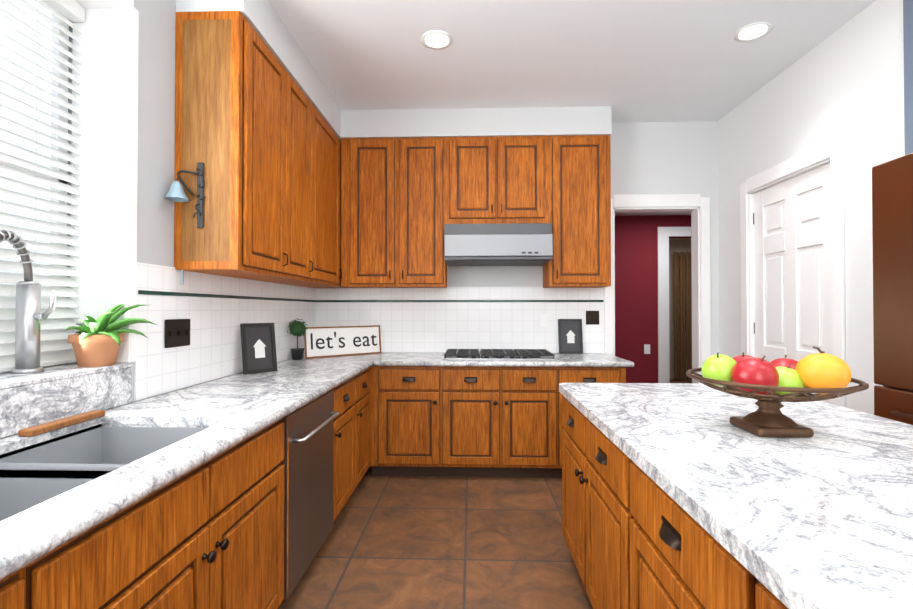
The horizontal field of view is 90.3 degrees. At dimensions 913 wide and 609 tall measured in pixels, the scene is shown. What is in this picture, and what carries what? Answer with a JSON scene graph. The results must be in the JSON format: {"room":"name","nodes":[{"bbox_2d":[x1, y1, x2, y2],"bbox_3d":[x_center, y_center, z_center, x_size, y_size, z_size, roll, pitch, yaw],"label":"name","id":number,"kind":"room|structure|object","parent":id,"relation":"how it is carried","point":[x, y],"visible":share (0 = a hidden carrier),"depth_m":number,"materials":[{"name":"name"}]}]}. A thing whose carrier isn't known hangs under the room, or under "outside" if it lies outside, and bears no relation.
{"room":"kitchen","nodes":[
{"label":"kitchen","id":0,"kind":"room"},
{"bbox_2d":[0,0,303,438],"bbox_3d":[-1.619,-0.183,1.084,0.400,3.000,6.490,0,-1,2],"label":"wall","id":1,"kind":"structure","parent":0,"point":[156,134],"depth_m":2.09,"materials":[{"name":"grey paint"}]},
{"bbox_2d":[0,0,68,331],"bbox_3d":[-1.698,-0.516,1.170,0.042,1.506,1.524,0,-1,2],"label":"window","id":2,"kind":"structure","parent":1,"relation":"in","point":[33,37],"depth_m":1.82,"materials":[{"name":"white"}]},
{"bbox_2d":[0,0,84,372],"bbox_3d":[-1.632,-0.517,1.168,0.060,1.502,1.518,0,-1,2],"label":"window blinds","id":3,"kind":"object","parent":2,"relation":"attached to","point":[56,347],"visible":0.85,"depth_m":1.77,"materials":[{"name":"white plastic"}]},
{"bbox_2d":[0,363,131,437],"bbox_3d":[-1.568,0.322,1.107,0.336,0.169,1.650,0,-1,2],"label":"sill ledge","id":4,"kind":"object","parent":1,"relation":"attached to","point":[50,394],"visible":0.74,"depth_m":1.60,"materials":[{"name":"white stone"}]},
{"bbox_2d":[0,229,56,373],"bbox_3d":[-1.514,-0.004,1.539,0.152,0.492,0.282,0,-1,2],"label":"pull-down faucet","id":5,"kind":"object","parent":4,"relation":"on","point":[29,316],"visible":1,"depth_m":1.61,"materials":[{"name":"silver metal"}]},
{"bbox_2d":[66,303,156,366],"bbox_3d":[-1.391,0.117,1.853,0.340,0.256,0.384,0,-1,2],"label":"potted plant","id":6,"kind":"object","parent":4,"relation":"on","point":[97,341],"visible":1,"depth_m":1.78,"materials":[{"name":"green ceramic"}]},
{"bbox_2d":[134,262,317,400],"bbox_3d":[-1.345,0.127,3.069,0.013,0.599,2.220,0,-1,2],"label":"tile backsplash","id":7,"kind":"structure","parent":1,"relation":"attached to","point":[217,310],"depth_m":2.45,"materials":[{"name":"white tile"}]},
{"bbox_2d":[165,319,189,347],"bbox_3d":[-1.362,0.139,2.228,0.013,0.135,0.190,0,-1,2],"label":"light switch","id":8,"kind":"object","parent":7,"relation":"attached to","point":[177,332],"visible":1,"depth_m":2.22,"materials":[{"name":"brown plastic"}]},
{"bbox_2d":[174,11,293,278],"bbox_3d":[-1.200,-0.800,2.511,0.338,1.265,0.587,0,-1,2],"label":"upper cabinet","id":9,"kind":"object","parent":1,"relation":"attached to","point":[255,134],"depth_m":2.23,"materials":[{"name":"brown wood"}]},
{"bbox_2d":[181,270,183,284],"bbox_3d":[-1.330,-0.132,2.203,0.008,0.072,0.008,0,-1,2],"label":"pull cord","id":10,"kind":"object","parent":9,"relation":"hanging from","point":[182,277],"visible":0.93,"depth_m":2.20,"materials":[{"name":"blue plastic"}]},
{"bbox_2d":[164,162,204,227],"bbox_3d":[-1.297,-0.531,2.155,0.157,0.320,0.116,0,-1,2],"label":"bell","id":11,"kind":"object","parent":9,"relation":"attached to","point":[176,193],"visible":0.98,"depth_m":2.20,"materials":[{"name":"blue metal"}]},
{"bbox_2d":[250,82,317,282],"bbox_3d":[-1.185,-0.795,2.953,0.338,1.265,0.562,0,-1,2],"label":"upper cabinet","id":12,"kind":"object","parent":1,"relation":"attached to","point":[305,114],"depth_m":3.05,"materials":[{"name":"brown wood"}]},
{"bbox_2d":[280,112,341,286],"bbox_3d":[-1.168,-0.790,3.478,0.338,1.265,0.753,0,-1,2],"label":"upper cabinet","id":13,"kind":"object","parent":1,"relation":"attached to","point":[329,145],"depth_m":3.57,"materials":[{"name":"brown wood"}]},
{"bbox_2d":[310,287,346,287],"bbox_3d":[-1.150,-0.785,3.994,0.338,1.265,0.409,0,-1,2],"label":"upper cabinet","id":14,"kind":"object","parent":1,"relation":"attached to","point":[310,287],"depth_m":4.06,"materials":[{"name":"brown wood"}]},
{"bbox_2d":[176,0,343,139],"bbox_3d":[-1.183,-1.545,3.039,0.339,0.232,1.620,0,-1,2],"label":"soffit","id":15,"kind":"structure","parent":0,"point":[262,18],"depth_m":2.69,"materials":[{"name":"white paint"}]},
{"bbox_2d":[340,106,611,140],"bbox_3d":[-0.011,-1.536,4.000,2.619,0.232,0.339,0,-1,2],"label":"soffit","id":16,"kind":"structure","parent":0,"point":[593,120],"depth_m":3.82,"materials":[{"name":"white paint"}]},
{"bbox_2d":[277,380,691,608],"bbox_3d":[1.794,1.396,3.810,7.200,0.100,12.200,0,-1,2],"label":"floor","id":17,"kind":"structure","parent":0,"point":[411,542],"depth_m":2.46,"materials":[{"name":"terracotta tile"},{"name":"grout"}]},
{"bbox_2d":[0,368,370,608],"bbox_3d":[-1.040,0.883,1.137,0.734,0.870,6.058,0,-1,2],"label":"base cabinet","id":18,"kind":"object","parent":17,"relation":"on","point":[247,523],"visible":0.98,"depth_m":1.45,"materials":[{"name":"brown wood"}]},
{"bbox_2d":[0,352,383,580],"bbox_3d":[-1.051,0.531,1.143,0.696,0.245,6.060,0,-1,2],"label":"countertop","id":19,"kind":"structure","parent":18,"relation":"on","point":[60,487],"depth_m":1.47,"materials":[{"name":"stone"}]},
{"bbox_2d":[18,410,104,436],"bbox_3d":[-1.330,0.401,1.546,0.047,0.021,0.285,0,-1,2],"label":"cutting board","id":20,"kind":"object","parent":19,"relation":"on","point":[55,425],"visible":1,"depth_m":1.51,"materials":[{"name":"brown wood"}]},
{"bbox_2d":[240,323,276,374],"bbox_3d":[-1.234,0.271,2.841,0.061,0.310,0.210,0,-1,40],"label":"framed picture","id":21,"kind":"object","parent":19,"relation":"on","point":[258,343],"visible":1,"depth_m":2.83,"materials":[{"name":"black wood"}]},
{"bbox_2d":[287,318,306,359],"bbox_3d":[-1.249,0.270,3.577,0.151,0.325,0.153,0,-1,2],"label":"topiary plant","id":22,"kind":"object","parent":19,"relation":"on","point":[298,328],"visible":1,"depth_m":3.54,"materials":[{"name":"green plant"}]},
{"bbox_2d":[304,325,381,358],"bbox_3d":[-0.954,0.311,3.873,0.707,0.251,0.048,1,-1,-42],"label":"eat sign","id":23,"kind":"object","parent":19,"relation":"on","point":[319,342],"visible":0.98,"depth_m":3.85,"materials":[{"name":"white wood"}]},
{"bbox_2d":[370,366,453,476],"bbox_3d":[-0.346,0.911,3.806,0.618,0.870,0.679,0,-1,2],"label":"base cabinet","id":24,"kind":"object","parent":17,"relation":"on","point":[439,421],"depth_m":3.47,"materials":[{"name":"brown wood"}]},
{"bbox_2d":[450,367,569,477],"bbox_3d":[0.335,0.910,3.783,1.025,0.870,0.679,0,-1,2],"label":"base cabinet","id":25,"kind":"object","parent":17,"relation":"on","point":[508,420],"depth_m":3.45,"materials":[{"name":"brown wood"}]},
{"bbox_2d":[376,352,633,366],"bbox_3d":[0.374,0.455,3.771,1.927,0.039,0.711,0,-1,2],"label":"countertop","id":26,"kind":"structure","parent":25,"relation":"on","point":[389,358],"depth_m":3.45,"materials":[{"name":"stone"}]},
{"bbox_2d":[442,349,557,359],"bbox_3d":[0.342,0.412,3.779,0.900,0.044,0.500,0,-1,2],"label":"gas cooktop","id":27,"kind":"object","parent":26,"relation":"in","point":[498,354],"visible":1,"depth_m":3.61,"materials":[{"name":"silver metal"}]},
{"bbox_2d":[558,319,582,353],"bbox_3d":[1.023,0.285,4.075,0.210,0.309,0.066,0,-1,2],"label":"framed picture","id":28,"kind":"object","parent":26,"relation":"on","point":[570,336],"visible":1,"depth_m":4.07,"materials":[{"name":"black wood"}]},
{"bbox_2d":[562,396,613,608],"bbox_3d":[0.951,0.890,1.852,0.820,0.870,1.100,0,-1,2],"label":"base cabinet","id":29,"kind":"object","parent":17,"relation":"on","point":[587,454],"depth_m":1.85,"materials":[{"name":"brown wood"}]},
{"bbox_2d":[559,383,912,608],"bbox_3d":[1.008,0.423,0.739,1.045,0.039,3.390,0,-1,2],"label":"countertop","id":30,"kind":"structure","parent":29,"relation":"on","point":[822,518],"depth_m":1.04,"materials":[{"name":"stone"}]},
{"bbox_2d":[686,346,868,437],"bbox_3d":[1.015,0.270,1.476,0.482,0.282,0.482,0,-1,2],"label":"fruit bowl","id":31,"kind":"object","parent":30,"relation":"on","point":[771,386],"visible":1,"depth_m":1.39,"materials":[{"name":"brown metal"}]},
{"bbox_2d":[570,367,625,382],"bbox_3d":[1.000,0.910,3.760,0.585,0.870,0.679,0,-1,2],"label":"base cabinet","id":32,"kind":"object","parent":17,"relation":"on","point":[577,374],"depth_m":3.43,"materials":[{"name":"brown wood"}]},
{"bbox_2d":[614,444,788,608],"bbox_3d":[0.915,0.880,0.798,0.820,0.870,1.290,0,-1,2],"label":"base cabinet","id":33,"kind":"object","parent":17,"relation":"on","point":[635,536],"depth_m":1.12,"materials":[{"name":"brown wood"}]},
{"bbox_2d":[872,153,912,424],"bbox_3d":[2.504,0.307,1.786,0.946,2.024,0.996,0,-1,2],"label":"fridge","id":34,"kind":"object","parent":17,"relation":"on","point":[892,205],"visible":0.77,"depth_m":2.18,"materials":[{"name":"brown metal"}]},
{"bbox_2d":[404,121,718,372],"bbox_3d":[1.436,-0.151,4.168,6.140,3.000,0.120,0,-1,2],"label":"wall","id":35,"kind":"structure","parent":0,"point":[664,157],"depth_m":4.11,"materials":[{"name":"white paint"}]},
{"bbox_2d":[341,137,446,287],"bbox_3d":[-0.535,-0.784,4.009,0.888,1.265,0.337,0,-1,2],"label":"upper cabinet","id":36,"kind":"object","parent":35,"relation":"attached to","point":[404,201],"depth_m":3.85,"materials":[{"name":"brown wood"}]},
{"bbox_2d":[318,287,603,352],"bbox_3d":[0.008,0.139,4.145,2.646,0.599,0.015,0,-1,2],"label":"tile backsplash","id":37,"kind":"structure","parent":35,"relation":"attached to","point":[409,319],"depth_m":4.14,"materials":[{"name":"white tile"}]},
{"bbox_2d":[586,311,598,324],"bbox_3d":[1.228,0.119,4.097,0.120,0.125,0.013,0,-1,2],"label":"light switch","id":38,"kind":"object","parent":37,"relation":"attached to","point":[592,317],"visible":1,"depth_m":4.10,"materials":[{"name":"brown plastic"}]},
{"bbox_2d":[445,136,552,226],"bbox_3d":[0.343,-1.035,3.982,0.870,0.765,0.337,0,-1,2],"label":"upper cabinet","id":39,"kind":"object","parent":35,"relation":"attached to","point":[501,179],"depth_m":3.82,"materials":[{"name":"brown wood"}]},
{"bbox_2d":[444,223,552,265],"bbox_3d":[0.340,-0.500,3.871,0.864,0.301,0.548,0,-1,2],"label":"under-cabinet range hood","id":40,"kind":"object","parent":39,"relation":"attached to","point":[516,244],"visible":1,"depth_m":3.61,"materials":[{"name":"silver metal"}]},
{"bbox_2d":[543,135,610,287],"bbox_3d":[1.037,-0.785,3.957,0.518,1.265,0.337,0,-1,2],"label":"upper cabinet","id":41,"kind":"object","parent":35,"relation":"attached to","point":[579,165],"depth_m":3.79,"materials":[{"name":"brown wood"}]},
{"bbox_2d":[268,0,875,122],"bbox_3d":[1.794,-1.704,3.842,7.200,0.100,12.200,0,-1,2],"label":"ceiling","id":42,"kind":"structure","parent":0,"point":[660,60],"depth_m":2.97,"materials":[{"name":"white paint"}]},
{"bbox_2d":[421,31,452,49],"bbox_3d":[-0.125,-1.660,2.855,0.200,0.007,0.200,0,-1,2],"label":"recessed light","id":43,"kind":"object","parent":42,"relation":"in","point":[436,40],"visible":1,"depth_m":2.85,"materials":[{"name":"white"}]},
{"bbox_2d":[734,22,772,41],"bbox_3d":[1.809,-1.661,2.770,0.200,0.007,0.200,0,-1,2],"label":"recessed light","id":44,"kind":"object","parent":42,"relation":"in","point":[753,31],"visible":1,"depth_m":2.76,"materials":[{"name":"white"}]},
{"bbox_2d":[615,215,690,382],"bbox_3d":[2.917,0.116,5.807,3.130,2.500,0.120,0,-1,2],"label":"wall","id":45,"kind":"structure","parent":0,"point":[636,292],"depth_m":5.75,"materials":[{"name":"red paint"}]},
{"bbox_2d":[644,344,649,353],"bbox_3d":[2.416,0.566,5.751,0.075,0.120,0.013,0,-1,2],"label":"outlet","id":46,"kind":"object","parent":45,"relation":"attached to","point":[646,348],"visible":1,"depth_m":5.75,"materials":[{"name":"white plastic"}]},
{"bbox_2d":[615,212,690,214],"bbox_3d":[2.891,-1.192,4.975,2.885,0.100,1.566,0,-1,2],"label":"ceiling","id":47,"kind":"structure","parent":0,"point":[652,213],"depth_m":5.67,"materials":[{"name":"white paint"}]},
{"bbox_2d":[615,215,691,379],"bbox_3d":[3.309,0.031,7.216,4.200,2.700,2.718,0,-1,2],"label":"wall","id":48,"kind":"structure","parent":0,"point":[679,245],"depth_m":8.45,"materials":[{"name":"beige"}]},
{"bbox_2d":[70,0,845,407],"bbox_3d":[0.950,0.023,3.104,5.100,2.630,5.665,0,-1,2],"label":"door frame","id":49,"kind":"structure","parent":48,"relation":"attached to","point":[106,188],"depth_m":1.94,"materials":[{"name":"white"}]},
{"bbox_2d":[674,252,691,379],"bbox_3d":[4.156,0.207,8.286,0.380,2.330,0.080,0,-1,2],"label":"curtain","id":50,"kind":"object","parent":48,"relation":"hanging from","point":[682,356],"visible":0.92,"depth_m":8.27,"materials":[{"name":"brown"}]},
{"bbox_2d":[718,0,904,414],"bbox_3d":[2.399,-0.161,3.190,0.150,3.000,1.770,0,-1,2],"label":"wall","id":51,"kind":"structure","parent":0,"point":[845,81],"depth_m":2.68,"materials":[{"name":"white paint"}]},
{"bbox_2d":[753,163,831,403],"bbox_3d":[2.340,0.223,3.204,0.108,2.220,0.834,0,-1,2],"label":"door","id":52,"kind":"structure","parent":51,"relation":"in","point":[792,262],"depth_m":3.16,"materials":[{"name":"white wood"}]},
{"bbox_2d":[903,0,912,154],"bbox_3d":[2.630,-1.197,1.797,0.730,0.953,1.016,0,-1,2],"label":"bulkhead","id":53,"kind":"object","parent":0,"point":[908,60],"depth_m":2.29,"materials":[{"name":"blue paint"}]}
]}

